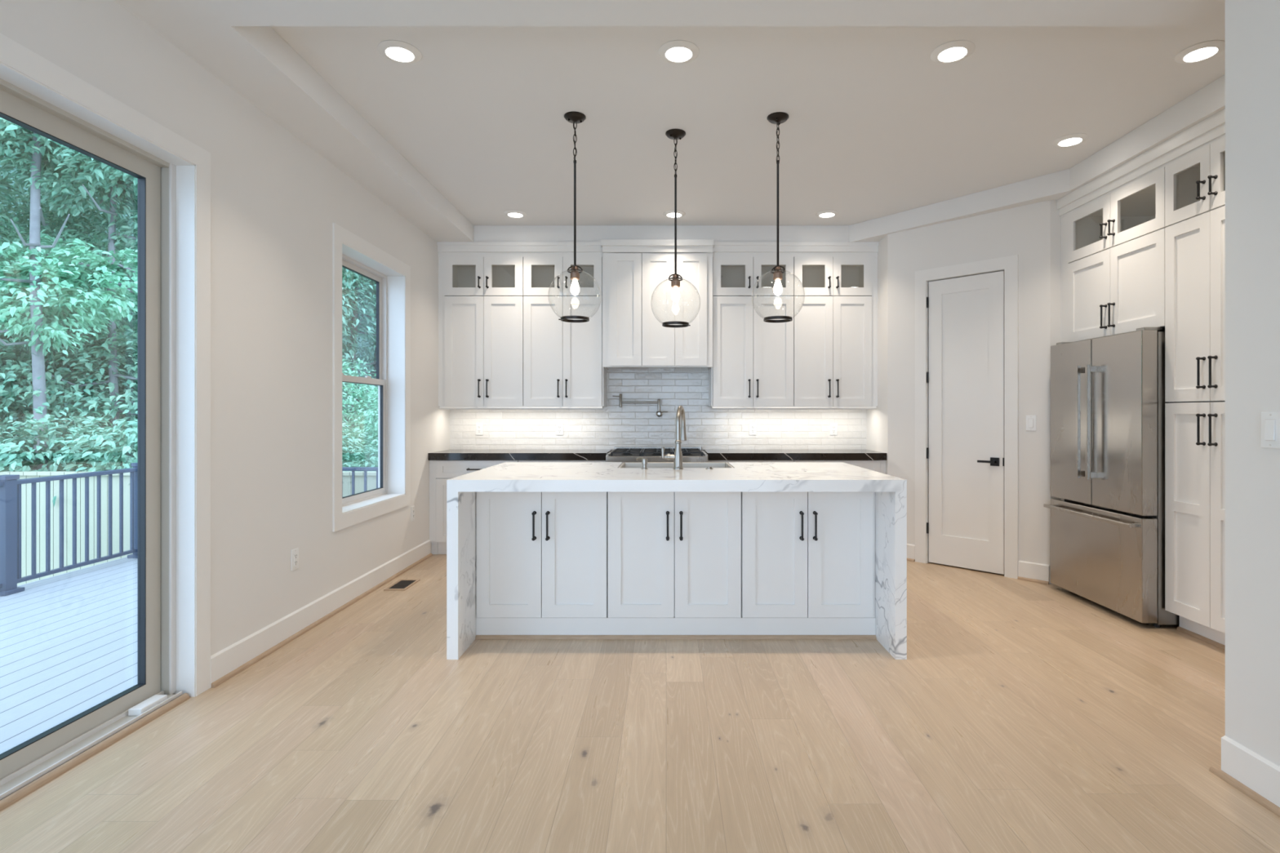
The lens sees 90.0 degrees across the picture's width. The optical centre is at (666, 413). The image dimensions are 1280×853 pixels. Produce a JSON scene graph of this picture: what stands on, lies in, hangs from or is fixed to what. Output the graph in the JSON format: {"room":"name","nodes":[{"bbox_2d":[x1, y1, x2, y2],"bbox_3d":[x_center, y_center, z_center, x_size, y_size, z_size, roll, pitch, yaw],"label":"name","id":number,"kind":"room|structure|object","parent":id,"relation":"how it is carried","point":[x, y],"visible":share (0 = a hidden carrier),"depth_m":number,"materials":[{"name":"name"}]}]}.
{"room":"kitchen","nodes":[
{"label":"kitchen","id":0,"kind":"room"},
{"bbox_2d":[0,0,449,655],"bbox_3d":[-2.237,-0.240,1.520,0.200,3.040,9.840,0,0,0],"label":"wall","id":1,"kind":"structure","parent":0,"point":[276,202],"depth_m":3.41,"materials":[{"name":"paint"}]},
{"bbox_2d":[0,78,182,799],"bbox_3d":[-2.252,0.078,1.673,0.170,2.404,2.445,0,0,0],"label":"door","id":2,"kind":"structure","parent":1,"relation":"in","point":[32,759],"depth_m":2.79,"materials":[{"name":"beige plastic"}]},
{"bbox_2d":[0,693,189,811],"bbox_3d":[-2.151,1.268,1.663,0.020,0.024,2.425,0,0,0],"label":"trim","id":3,"kind":"structure","parent":1,"relation":"attached to","point":[62,769],"depth_m":2.37,"materials":[{"name":"brown wood"}]},
{"bbox_2d":[0,32,210,697],"bbox_3d":[-2.174,0.033,1.673,0.098,2.494,2.625,0,0,0],"label":"trim","id":4,"kind":"structure","parent":1,"relation":"attached to","point":[20,67],"depth_m":2.89,"materials":[{"name":"paint"}]},
{"bbox_2d":[290,547,298,570],"bbox_3d":[-2.132,0.838,3.678,0.010,0.120,0.072,0,0,0],"label":"wall outlet","id":5,"kind":"object","parent":1,"relation":"attached to","point":[294,553],"visible":1,"depth_m":3.67,"materials":[{"name":"white plastic"}]},
{"bbox_2d":[293,552,297,565],"bbox_3d":[-2.130,0.838,3.678,0.004,0.068,0.033,0,0,0],"label":"receptacle","id":6,"kind":"object","parent":5,"relation":"attached to","point":[295,553],"depth_m":3.68,"materials":[{"name":"white plastic"}]},
{"bbox_2d":[210,539,432,688],"bbox_3d":[-2.122,1.209,4.378,0.031,0.142,2.785,0,0,0],"label":"baseboard","id":7,"kind":"structure","parent":1,"relation":"attached to","point":[233,660],"depth_m":3.74,"materials":[{"name":"paint"}]},
{"bbox_2d":[342,253,386,506],"bbox_3d":[-2.304,-0.232,4.708,0.065,1.772,1.010,0,0,0],"label":"window","id":8,"kind":"structure","parent":1,"relation":"in","point":[348,263],"depth_m":5.15,"materials":[{"name":"white plastic"}]},
{"bbox_2d":[333,222,410,532],"bbox_3d":[-2.199,-0.231,4.708,0.147,1.980,1.216,0,0,0],"label":"trim","id":9,"kind":"structure","parent":1,"relation":"attached to","point":[397,273],"depth_m":5.15,"materials":[{"name":"paint"}]},
{"bbox_2d":[410,506,414,521],"bbox_3d":[-2.132,0.844,5.390,0.010,0.120,0.072,0,0,0],"label":"wall outlet","id":10,"kind":"object","parent":1,"relation":"attached to","point":[412,508],"visible":1,"depth_m":5.37,"materials":[{"name":"white plastic"}]},
{"bbox_2d":[429,460,885,554],"bbox_3d":[-0.079,0.851,5.805,4.117,0.858,0.060,0,0,0],"label":"trim","id":11,"kind":"structure","parent":1,"relation":"attached to","point":[432,463],"depth_m":5.78,"materials":[{"name":"paint"}]},
{"bbox_2d":[0,554,1279,852],"bbox_3d":[0.681,1.340,1.420,6.037,0.120,10.040,0,0,0],"label":"floor","id":12,"kind":"structure","parent":0,"point":[1019,716],"depth_m":2.43,"materials":[{"name":"brown wood"}]},
{"bbox_2d":[383,579,420,590],"bbox_3d":[-1.965,1.277,4.770,0.152,0.006,0.290,0,0,0],"label":"floor vent","id":13,"kind":"object","parent":12,"relation":"in","point":[402,584],"visible":1,"depth_m":4.76,"materials":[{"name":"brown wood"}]},
{"bbox_2d":[389,580,415,588],"bbox_3d":[-1.965,1.276,4.770,0.116,0.004,0.236,0,0,0],"label":"grille","id":14,"kind":"object","parent":13,"relation":"attached to","point":[400,584],"depth_m":4.76,"materials":[{"name":"brown metal"}]},
{"bbox_2d":[435,460,518,554],"bbox_3d":[-1.706,0.851,6.031,0.738,0.858,0.614,0,0,0],"label":"base cabinet","id":15,"kind":"object","parent":12,"relation":"on","point":[446,470],"visible":0.23,"depth_m":5.77,"materials":[{"name":"paint"}]},
{"bbox_2d":[476,492,608,617],"bbox_3d":[-0.709,0.785,4.027,0.742,0.753,0.871,0,0,0],"label":"base cabinet","id":16,"kind":"object","parent":12,"relation":"on","point":[540,554],"visible":0.99,"depth_m":3.63,"materials":[{"name":"paint"}]},
{"bbox_2d":[518,460,605,462],"bbox_3d":[-0.936,0.851,6.031,0.793,0.858,0.614,0,0,0],"label":"base cabinet","id":17,"kind":"object","parent":12,"relation":"on","point":[518,460],"visible":0.02,"depth_m":5.77,"materials":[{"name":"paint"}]},
{"bbox_2d":[428,449,612,460],"bbox_3d":[-1.336,0.389,6.034,1.600,0.065,0.588,0,0,0],"label":"countertop","id":18,"kind":"structure","parent":17,"relation":"on","point":[447,455],"depth_m":5.74,"materials":[{"name":"stone"}]},
{"bbox_2d":[605,446,707,462],"bbox_3d":[-0.082,0.763,5.931,0.896,0.873,0.787,0,0,0],"label":"gas range","id":19,"kind":"object","parent":12,"relation":"on","point":[620,454],"visible":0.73,"depth_m":5.67,"materials":[{"name":"silver metal"}]},
{"bbox_2d":[609,452,704,456],"bbox_3d":[-0.082,0.381,5.952,0.836,0.008,0.615,0,0,0],"label":"cooktop","id":20,"kind":"object","parent":19,"relation":"in","point":[611,454],"depth_m":5.67,"materials":[{"name":"metal"}]},
{"bbox_2d":[608,492,741,617],"bbox_3d":[0.046,0.785,4.027,0.760,0.753,0.871,0,0,0],"label":"base cabinet","id":21,"kind":"object","parent":12,"relation":"on","point":[671,554],"visible":0.99,"depth_m":3.63,"materials":[{"name":"paint"}]},
{"bbox_2d":[475,614,876,639],"bbox_3d":[0.054,1.222,4.061,2.271,0.117,0.877,0,0,0],"label":"plinth","id":22,"kind":"object","parent":12,"relation":"on","point":[541,628],"visible":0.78,"depth_m":3.64,"materials":[{"name":"paint"}]},
{"bbox_2d":[446,462,906,659],"bbox_3d":[0.054,0.813,3.931,2.391,0.934,1.208,0,0,0],"label":"countertop","id":23,"kind":"structure","parent":12,"relation":"on","point":[891,491],"depth_m":3.37,"materials":[{"name":"white stone"}]},
{"bbox_2d":[635,457,648,469],"bbox_3d":[-0.151,0.309,4.016,0.040,0.073,0.109,0,0,-28],"label":"soap dispenser","id":24,"kind":"object","parent":23,"relation":"on","point":[644,460],"visible":1,"depth_m":3.98,"materials":[{"name":"silver metal"}]},
{"bbox_2d":[661,405,686,469],"bbox_3d":[0.086,0.148,4.062,0.121,0.395,0.263,0,0,32],"label":"kitchen faucet","id":25,"kind":"object","parent":23,"relation":"on","point":[681,435],"visible":1,"depth_m":3.98,"materials":[{"name":"silver metal"}]},
{"bbox_2d":[618,462,733,467],"bbox_3d":[0.063,0.464,4.306,0.744,0.232,0.481,0,0,0],"label":"sink","id":26,"kind":"object","parent":23,"relation":"in","point":[627,464],"visible":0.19,"depth_m":4.53,"materials":[{"name":"metal"}]},
{"bbox_2d":[707,460,793,462],"bbox_3d":[0.762,0.851,6.031,0.775,0.858,0.614,0,0,0],"label":"base cabinet","id":27,"kind":"object","parent":12,"relation":"on","point":[725,461],"visible":0.02,"depth_m":5.77,"materials":[{"name":"paint"}]},
{"bbox_2d":[741,492,873,617],"bbox_3d":[0.804,0.785,4.027,0.748,0.753,0.871,0,0,0],"label":"base cabinet","id":28,"kind":"object","parent":12,"relation":"on","point":[804,554],"visible":0.98,"depth_m":3.64,"materials":[{"name":"paint"}]},
{"bbox_2d":[873,492,875,617],"bbox_3d":[1.185,0.785,3.654,0.010,0.753,0.018,0,0,0],"label":"trim","id":29,"kind":"structure","parent":28,"relation":"attached to","point":[873,492],"depth_m":3.65,"materials":[{"name":"paint"}]},
{"bbox_2d":[793,460,879,472],"bbox_3d":[1.542,0.851,6.031,0.776,0.858,0.614,0,0,0],"label":"base cabinet","id":30,"kind":"object","parent":12,"relation":"on","point":[874,465],"visible":0.02,"depth_m":5.77,"materials":[{"name":"paint"}]},
{"bbox_2d":[703,449,886,460],"bbox_3d":[1.175,0.389,6.034,1.607,0.065,0.588,0,0,0],"label":"countertop","id":31,"kind":"structure","parent":30,"relation":"on","point":[713,455],"depth_m":5.74,"materials":[{"name":"stone"}]},
{"bbox_2d":[1043,327,1179,627],"bbox_3d":[3.157,0.383,4.247,0.806,1.795,0.905,0,0,0],"label":"refrigerator","id":32,"kind":"object","parent":12,"relation":"on","point":[1108,402],"visible":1,"depth_m":4.05,"materials":[{"name":"silver metal"}]},
{"bbox_2d":[1164,401,1225,650],"bbox_3d":[3.240,0.609,3.472,0.661,1.342,0.628,0,0,0],"label":"pantry cabinet","id":33,"kind":"object","parent":12,"relation":"on","point":[1195,432],"visible":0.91,"depth_m":3.58,"materials":[{"name":"paint"}]},
{"bbox_2d":[1164,205,1225,402],"bbox_3d":[3.240,-0.583,3.472,0.661,1.033,0.628,0,0,0],"label":"pantry cabinet","id":34,"kind":"object","parent":33,"relation":"on","point":[1195,246],"visible":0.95,"depth_m":3.58,"materials":[{"name":"paint"}]},
{"bbox_2d":[1164,136,1225,226],"bbox_3d":[3.240,-1.283,3.472,0.661,0.360,0.628,0,0,0],"label":"upper cabinet","id":35,"kind":"object","parent":34,"relation":"on","point":[1195,183],"visible":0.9,"depth_m":3.61,"materials":[{"name":"paint"}]},
{"bbox_2d":[114,0,1225,241],"bbox_3d":[0.681,-1.820,1.420,6.037,0.120,10.040,0,0,0],"label":"ceiling","id":36,"kind":"structure","parent":0,"point":[875,127],"depth_m":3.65,"materials":[{"name":"paint"}]},
{"bbox_2d":[377,40,422,63],"bbox_3d":[-1.296,-1.752,3.115,0.200,0.015,0.200,0,0,0],"label":"recessed light","id":37,"kind":"object","parent":36,"relation":"in","point":[399,51],"visible":1,"depth_m":3.10,"materials":[{"name":"paint"}]},
{"bbox_2d":[503,209,526,217],"bbox_3d":[-1.330,-1.752,5.640,0.200,0.015,0.200,0,0,0],"label":"recessed light","id":38,"kind":"object","parent":36,"relation":"in","point":[516,214],"visible":1,"depth_m":5.61,"materials":[{"name":"white plastic"}]},
{"bbox_2d":[548,111,601,322],"bbox_3d":[-0.541,-1.155,3.793,0.312,1.210,0.312,0,0,0],"label":"pendant light","id":39,"kind":"object","parent":36,"relation":"hanging from","point":[573,117],"visible":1,"depth_m":3.79,"materials":[{"name":"brown metal"}]},
{"bbox_2d":[570,266,579,279],"bbox_3d":[-0.541,-0.830,3.793,0.056,0.076,0.056,0,0,0],"label":"socket","id":40,"kind":"object","parent":39,"relation":"attached to","point":[575,275],"depth_m":3.77,"materials":[{"name":"brown metal"}]},
{"bbox_2d":[662,209,685,217],"bbox_3d":[0.070,-1.752,5.640,0.200,0.015,0.200,0,0,0],"label":"recessed light","id":41,"kind":"object","parent":36,"relation":"in","point":[668,213],"visible":0.87,"depth_m":5.61,"materials":[{"name":"white plastic"}]},
{"bbox_2d":[650,128,700,327],"bbox_3d":[0.059,-1.155,4.020,0.312,1.210,0.312,0,0,-17],"label":"pendant light","id":42,"kind":"object","parent":36,"relation":"hanging from","point":[673,134],"visible":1,"depth_m":4.01,"materials":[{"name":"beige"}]},
{"bbox_2d":[671,274,679,288],"bbox_3d":[0.059,-0.830,4.020,0.056,0.076,0.056,0,0,-17],"label":"socket","id":43,"kind":"object","parent":42,"relation":"attached to","point":[675,283],"depth_m":4.00,"materials":[{"name":"brown metal"}]},
{"bbox_2d":[657,40,699,63],"bbox_3d":[0.061,-1.752,3.115,0.200,0.015,0.200,0,0,0],"label":"recessed light","id":44,"kind":"object","parent":36,"relation":"in","point":[676,51],"visible":1,"depth_m":3.10,"materials":[{"name":"white plastic"}]},
{"bbox_2d":[751,111,804,322],"bbox_3d":[0.663,-1.155,3.800,0.312,1.210,0.312,0,0,38],"label":"pendant light","id":45,"kind":"object","parent":36,"relation":"hanging from","point":[778,117],"visible":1,"depth_m":3.79,"materials":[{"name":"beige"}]},
{"bbox_2d":[773,266,782,280],"bbox_3d":[0.663,-0.830,3.800,0.056,0.076,0.056,0,0,38],"label":"socket","id":46,"kind":"object","parent":45,"relation":"attached to","point":[778,273],"depth_m":3.78,"materials":[{"name":"brown metal"}]},
{"bbox_2d":[815,209,838,217],"bbox_3d":[1.416,-1.752,5.640,0.200,0.015,0.200,0,0,0],"label":"recessed light","id":47,"kind":"object","parent":36,"relation":"in","point":[829,213],"visible":1,"depth_m":5.61,"materials":[{"name":"white plastic"}]},
{"bbox_2d":[930,40,975,63],"bbox_3d":[1.393,-1.752,3.115,0.200,0.015,0.200,0,0,0],"label":"recessed light","id":48,"kind":"object","parent":36,"relation":"in","point":[952,51],"visible":1,"depth_m":3.10,"materials":[{"name":"white plastic"}]},
{"bbox_2d":[1052,133,1088,146],"bbox_3d":[2.600,-1.752,4.120,0.200,0.015,0.200,0,0,0],"label":"recessed light","id":49,"kind":"object","parent":36,"relation":"in","point":[1071,140],"visible":1,"depth_m":4.10,"materials":[{"name":"white plastic"}]},
{"bbox_2d":[1173,40,1225,63],"bbox_3d":[2.600,-1.752,3.115,0.200,0.015,0.200,0,0,0],"label":"recessed light","id":50,"kind":"object","parent":36,"relation":"in","point":[1203,51],"visible":0.95,"depth_m":3.10,"materials":[{"name":"white plastic"}]},
{"bbox_2d":[866,234,888,475],"bbox_3d":[2.020,-0.160,6.030,0.080,2.880,0.620,0,0,0],"label":"wall","id":51,"kind":"structure","parent":0,"point":[877,420],"depth_m":5.89,"materials":[{"name":"paint"}]},
{"bbox_2d":[888,200,1050,583],"bbox_3d":[2.469,-0.160,5.298,0.110,2.880,1.287,0,0,-44],"label":"wall","id":52,"kind":"structure","parent":0,"point":[1024,231],"depth_m":4.98,"materials":[{"name":"paint"}]},
{"bbox_2d":[906,543,915,561],"bbox_3d":[2.058,1.209,5.619,0.031,0.142,0.254,0,0,-44],"label":"baseboard","id":53,"kind":"structure","parent":52,"relation":"attached to","point":[910,548],"depth_m":5.55,"materials":[{"name":"paint"}]},
{"bbox_2d":[915,254,1018,578],"bbox_3d":[2.466,0.027,5.269,0.156,2.506,0.813,0,0,-44],"label":"door","id":54,"kind":"structure","parent":52,"relation":"in","point":[966,314],"depth_m":5.25,"materials":[{"name":"paint"}]},
{"bbox_2d":[1026,415,1036,431],"bbox_3d":[2.785,0.074,4.888,0.013,0.120,0.072,0,0,-45],"label":"wall switch","id":55,"kind":"object","parent":52,"relation":"attached to","point":[1031,420],"visible":1,"depth_m":4.88,"materials":[{"name":"white plastic"}]},
{"bbox_2d":[1017,560,1049,584],"bbox_3d":[2.792,1.209,4.868,0.031,0.142,0.211,0,0,-44],"label":"baseboard","id":56,"kind":"structure","parent":52,"relation":"attached to","point":[1027,571],"depth_m":4.87,"materials":[{"name":"paint"}]},
{"bbox_2d":[1067,228,1164,342],"bbox_3d":[3.240,-0.808,4.248,0.661,0.582,0.919,0,0,0],"label":"upper cabinet","id":57,"kind":"object","parent":52,"relation":"attached to","point":[1120,289],"visible":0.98,"depth_m":4.19,"materials":[{"name":"paint"}]},
{"bbox_2d":[1067,166,1166,262],"bbox_3d":[3.240,-1.283,4.248,0.661,0.360,0.919,0,0,0],"label":"upper cabinet","id":58,"kind":"object","parent":52,"relation":"attached to","point":[1135,210],"visible":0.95,"depth_m":4.33,"materials":[{"name":"paint"}]},
{"bbox_2d":[1050,200,1061,583],"bbox_3d":[3.240,-0.160,4.840,0.720,2.880,0.080,0,0,0],"label":"wall","id":59,"kind":"structure","parent":0,"point":[1055,220],"depth_m":4.80,"materials":[{"name":"paint"}]},
{"bbox_2d":[1057,108,1225,342],"bbox_3d":[3.265,-0.160,3.975,0.670,2.879,1.650,0,0,0],"label":"trim","id":60,"kind":"structure","parent":59,"relation":"attached to","point":[1211,129],"depth_m":4.04,"materials":[{"name":"paint"}]},
{"bbox_2d":[1225,0,1279,766],"bbox_3d":[2.040,-0.160,-0.569,0.130,2.880,5.662,0,0,0],"label":"wall","id":61,"kind":"structure","parent":0,"point":[1252,27],"depth_m":2.16,"materials":[{"name":"paint"}]},
{"bbox_2d":[1208,735,1279,817],"bbox_3d":[1.960,1.209,0.396,0.031,0.142,3.792,0,0,0],"label":"baseboard","id":62,"kind":"structure","parent":61,"relation":"attached to","point":[1254,775],"depth_m":2.14,"materials":[{"name":"paint"}]},
{"bbox_2d":[1261,411,1279,448],"bbox_3d":[1.969,0.054,2.085,0.012,0.120,0.072,0,0,0],"label":"wall switch","id":63,"kind":"object","parent":61,"relation":"attached to","point":[1270,420],"visible":1,"depth_m":2.08,"materials":[{"name":"white plastic"}]},
{"bbox_3d":[0.782,-0.240,6.390,5.837,3.040,0.100,0,0,0],"label":"wall","id":64,"kind":"structure","parent":0,"visible":0},
{"bbox_2d":[444,257,524,296],"bbox_3d":[-1.710,-1.285,6.144,0.735,0.364,0.389,0,0,0],"label":"upper cabinet","id":65,"kind":"object","parent":64,"relation":"attached to","point":[464,276],"visible":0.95,"depth_m":5.99,"materials":[{"name":"paint"}]},
{"bbox_2d":[437,241,603,257],"bbox_3d":[-1.362,-1.534,6.155,1.550,0.133,0.370,0,0,0],"label":"trim","id":66,"kind":"structure","parent":64,"relation":"attached to","point":[445,249],"depth_m":5.98,"materials":[{"name":"paint"}]},
{"bbox_2d":[523,257,602,296],"bbox_3d":[-0.971,-1.285,6.144,0.735,0.364,0.389,0,0,0],"label":"upper cabinet","id":67,"kind":"object","parent":64,"relation":"attached to","point":[539,273],"visible":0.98,"depth_m":5.99,"materials":[{"name":"paint"}]},
{"bbox_2d":[600,239,714,369],"bbox_3d":[-0.080,-1.015,6.104,1.040,1.168,0.441,0,0,0],"label":"range hood","id":68,"kind":"object","parent":64,"relation":"attached to","point":[633,337],"visible":0.96,"depth_m":5.93,"materials":[{"name":"paint"}]},
{"bbox_2d":[449,367,866,449],"bbox_3d":[-0.079,-0.060,6.335,4.117,0.840,0.011,0,0,0],"label":"backsplash","id":69,"kind":"structure","parent":64,"relation":"attached to","point":[630,424],"depth_m":6.33,"materials":[{"name":"white tile"}]},
{"bbox_2d":[475,422,483,435],"bbox_3d":[-1.846,0.155,6.324,0.072,0.120,0.010,0,0,0],"label":"wall outlet","id":70,"kind":"object","parent":69,"relation":"attached to","point":[479,426],"visible":1,"depth_m":6.32,"materials":[{"name":"white plastic"}]},
{"bbox_2d":[444,296,524,406],"bbox_3d":[-1.710,-0.583,6.144,0.735,1.032,0.389,0,0,0],"label":"upper cabinet","id":71,"kind":"object","parent":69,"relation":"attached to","point":[484,335],"visible":1,"depth_m":6.00,"materials":[{"name":"paint"}]},
{"bbox_2d":[439,406,602,409],"bbox_3d":[-1.359,-0.052,5.993,1.522,0.030,0.030,0,0,0],"label":"rail","id":72,"kind":"object","parent":71,"relation":"attached to","point":[440,407],"visible":1,"depth_m":5.98,"materials":[{"name":"paint"}]},
{"bbox_2d":[523,296,602,406],"bbox_3d":[-0.971,-0.583,6.144,0.735,1.032,0.389,0,0,0],"label":"upper cabinet","id":73,"kind":"object","parent":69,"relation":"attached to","point":[562,361],"visible":1,"depth_m":6.00,"materials":[{"name":"paint"}]},
{"bbox_2d":[612,394,667,417],"bbox_3d":[-0.255,-0.078,6.275,0.541,0.224,0.108,0,0,0],"label":"pot filler","id":74,"kind":"object","parent":69,"relation":"attached to","point":[659,413],"visible":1,"depth_m":6.26,"materials":[{"name":"silver metal"}]},
{"bbox_2d":[712,296,793,406],"bbox_3d":[0.815,-0.583,6.144,0.758,1.032,0.389,0,0,0],"label":"upper cabinet","id":75,"kind":"object","parent":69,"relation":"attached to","point":[753,357],"visible":1,"depth_m":6.00,"materials":[{"name":"paint"}]},
{"bbox_2d":[711,406,876,409],"bbox_3d":[1.198,-0.052,5.993,1.535,0.030,0.030,0,0,0],"label":"rail","id":76,"kind":"object","parent":75,"relation":"attached to","point":[713,407],"visible":1,"depth_m":5.98,"materials":[{"name":"paint"}]},
{"bbox_2d":[749,422,756,435],"bbox_3d":[0.855,0.155,6.324,0.072,0.120,0.010,0,0,0],"label":"wall outlet","id":77,"kind":"object","parent":69,"relation":"attached to","point":[753,426],"visible":1,"depth_m":6.32,"materials":[{"name":"white plastic"}]},
{"bbox_2d":[793,296,871,406],"bbox_3d":[1.562,-0.583,6.144,0.727,1.032,0.389,0,0,0],"label":"upper cabinet","id":78,"kind":"object","parent":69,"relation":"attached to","point":[833,335],"visible":0.98,"depth_m":6.00,"materials":[{"name":"paint"}]},
{"bbox_2d":[830,422,837,435],"bbox_3d":[1.654,0.155,6.324,0.072,0.120,0.010,0,0,0],"label":"wall outlet","id":79,"kind":"object","parent":69,"relation":"attached to","point":[833,426],"visible":1,"depth_m":6.32,"materials":[{"name":"white plastic"}]},
{"bbox_3d":[-1.053,0.155,6.324,0.072,0.120,0.010,0,0,0],"label":"wall outlet","id":80,"kind":"object","parent":69,"relation":"attached to","visible":0},
{"bbox_2d":[557,425,561,432],"bbox_3d":[-1.053,0.155,6.321,0.033,0.068,0.004,0,0,0],"label":"receptacle","id":81,"kind":"object","parent":80,"relation":"attached to","point":[559,427],"depth_m":6.32,"materials":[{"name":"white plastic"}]},
{"bbox_2d":[438,257,877,406],"bbox_3d":[-0.079,-0.792,6.171,4.117,1.450,0.338,0,0,0],"label":"trim","id":82,"kind":"structure","parent":64,"relation":"attached to","point":[441,260],"depth_m":6.00,"materials":[{"name":"paint"}]},
{"bbox_2d":[712,257,793,296],"bbox_3d":[0.815,-1.285,6.144,0.758,0.364,0.389,0,0,0],"label":"upper cabinet","id":83,"kind":"object","parent":64,"relation":"attached to","point":[731,276],"visible":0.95,"depth_m":5.99,"materials":[{"name":"paint"}]},
{"bbox_2d":[712,241,878,257],"bbox_3d":[1.202,-1.534,6.155,1.556,0.133,0.370,0,0,0],"label":"trim","id":84,"kind":"structure","parent":64,"relation":"attached to","point":[720,249],"depth_m":5.98,"materials":[{"name":"paint"}]},
{"bbox_2d":[793,257,871,296],"bbox_3d":[1.562,-1.285,6.144,0.727,0.364,0.389,0,0,0],"label":"upper cabinet","id":85,"kind":"object","parent":64,"relation":"attached to","point":[818,276],"visible":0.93,"depth_m":5.99,"materials":[{"name":"paint"}]},
{"label":"outside","id":86,"kind":"structure","parent":0,"visible":0},
{"bbox_2d":[0,556,137,754],"bbox_3d":[-3.818,1.510,2.710,2.963,0.200,7.420,0,0,0],"label":"floor","id":87,"kind":"structure","parent":86,"point":[68,642],"depth_m":3.89,"materials":[{"name":"white wood"}]},
{"bbox_2d":[0,462,137,595],"bbox_3d":[-5.170,0.948,4.688,0.150,0.925,3.375,0,0,0],"label":"deck railing","id":88,"kind":"object","parent":87,"relation":"on","point":[10,486],"visible":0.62,"depth_m":5.34,"materials":[{"name":"metal"}]},
{"bbox_2d":[342,466,377,497],"bbox_3d":[-3.712,0.948,6.300,2.775,0.925,0.150,0,0,0],"label":"deck railing","id":89,"kind":"object","parent":87,"relation":"on","point":[353,469],"visible":0.02,"depth_m":6.29,"materials":[{"name":"metal"}]},
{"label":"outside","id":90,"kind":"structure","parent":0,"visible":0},
{"bbox_3d":[-14.169,2.480,12.000,23.663,0.200,36.000,0,0,0],"label":"ground","id":91,"kind":"structure","parent":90,"visible":0},
{"bbox_2d":[0,122,137,427],"bbox_3d":[-7.340,-1.262,9.282,3.888,7.293,3.840,0,0,36],"label":"leafy tree","id":92,"kind":"object","parent":91,"relation":"on","point":[54,180],"visible":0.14,"depth_m":8.37,"materials":[{"name":"green plant"}]},
{"bbox_2d":[0,117,137,471],"bbox_3d":[-8.202,-1.482,7.859,6.196,7.732,3.759,0,0,-35],"label":"leafy tree","id":93,"kind":"object","parent":91,"relation":"on","point":[61,151],"visible":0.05,"depth_m":7.83,"materials":[{"name":"green plant"}]},
{"bbox_2d":[0,293,137,471],"bbox_3d":[-8.841,-0.403,9.082,6.162,3.226,3.887,0,0,-10],"label":"tree","id":94,"kind":"object","parent":91,"relation":"on","point":[19,393],"visible":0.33,"depth_m":8.45,"materials":[{"name":"green plant"}]},
{"bbox_2d":[0,404,137,507],"bbox_3d":[-7.327,0.578,7.379,4.008,1.348,1.920,0,0,-2],"label":"shrub","id":95,"kind":"object","parent":91,"relation":"on","point":[103,451],"visible":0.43,"depth_m":7.04,"materials":[{"name":"green plant"}]},
{"bbox_2d":[0,471,376,586],"bbox_3d":[-5.495,1.492,6.660,7.010,1.775,0.140,0,0,0],"label":"deck railing","id":96,"kind":"object","parent":91,"relation":"on","point":[347,476],"visible":0.11,"depth_m":6.62,"materials":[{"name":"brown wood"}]},
{"bbox_2d":[342,268,376,462],"bbox_3d":[-5.925,-1.189,13.165,3.875,7.154,4.701,0,0,42],"label":"leafy tree","id":97,"kind":"object","parent":91,"relation":"on","point":[349,272],"visible":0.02,"depth_m":12.96,"materials":[{"name":"green plant"}]},
{"bbox_2d":[342,268,377,462],"bbox_3d":[-7.291,-1.350,12.176,4.393,7.477,4.342,0,0,-17],"label":"leafy tree","id":98,"kind":"object","parent":91,"relation":"on","point":[366,321],"visible":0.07,"depth_m":12.33,"materials":[{"name":"green plant"}]},
{"bbox_2d":[342,266,377,419],"bbox_3d":[-5.590,-0.617,14.089,5.057,6.012,4.307,0,0,-36],"label":"leafy tree","id":99,"kind":"object","parent":91,"relation":"on","point":[373,366],"visible":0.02,"depth_m":12.93,"materials":[{"name":"green plant"}]},
{"bbox_2d":[342,422,377,471],"bbox_3d":[-4.111,0.905,8.436,3.225,1.656,2.059,0,0,-3],"label":"round bush","id":100,"kind":"object","parent":91,"relation":"on","point":[348,443],"visible":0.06,"depth_m":8.37,"materials":[{"name":"green plant"}]},
{"bbox_2d":[342,355,377,462],"bbox_3d":[-4.904,0.118,10.345,3.393,2.173,2.428,0,0,-18],"label":"round bush","id":101,"kind":"object","parent":91,"relation":"on","point":[367,397],"visible":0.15,"depth_m":9.86,"materials":[{"name":"green plant"}]},
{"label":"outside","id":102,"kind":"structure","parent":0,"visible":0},
{"bbox_2d":[0,155,376,471],"bbox_3d":[-12.854,-7.620,15.219,40.889,20.200,13.586,0,0,-38],"label":"hillside","id":103,"kind":"structure","parent":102,"point":[360,344],"depth_m":16.33,"materials":[{"name":"green plant"}]},
{"bbox_2d":[0,128,350,368],"bbox_3d":[-9.774,-3.373,10.988,7.859,5.591,4.854,0,0,-21],"label":"leafy tree","id":104,"kind":"object","parent":103,"relation":"on","point":[89,221],"visible":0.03,"depth_m":10.26,"materials":[{"name":"green plant"}]},
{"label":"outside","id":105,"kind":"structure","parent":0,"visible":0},
{"bbox_2d":[0,212,137,356],"bbox_3d":[-9.005,-1.921,8.757,5.570,2.459,3.499,0,0,7],"label":"leafy tree","id":106,"kind":"object","parent":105,"point":[66,279],"visible":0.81,"depth_m":7.82,"materials":[{"name":"green plant"}]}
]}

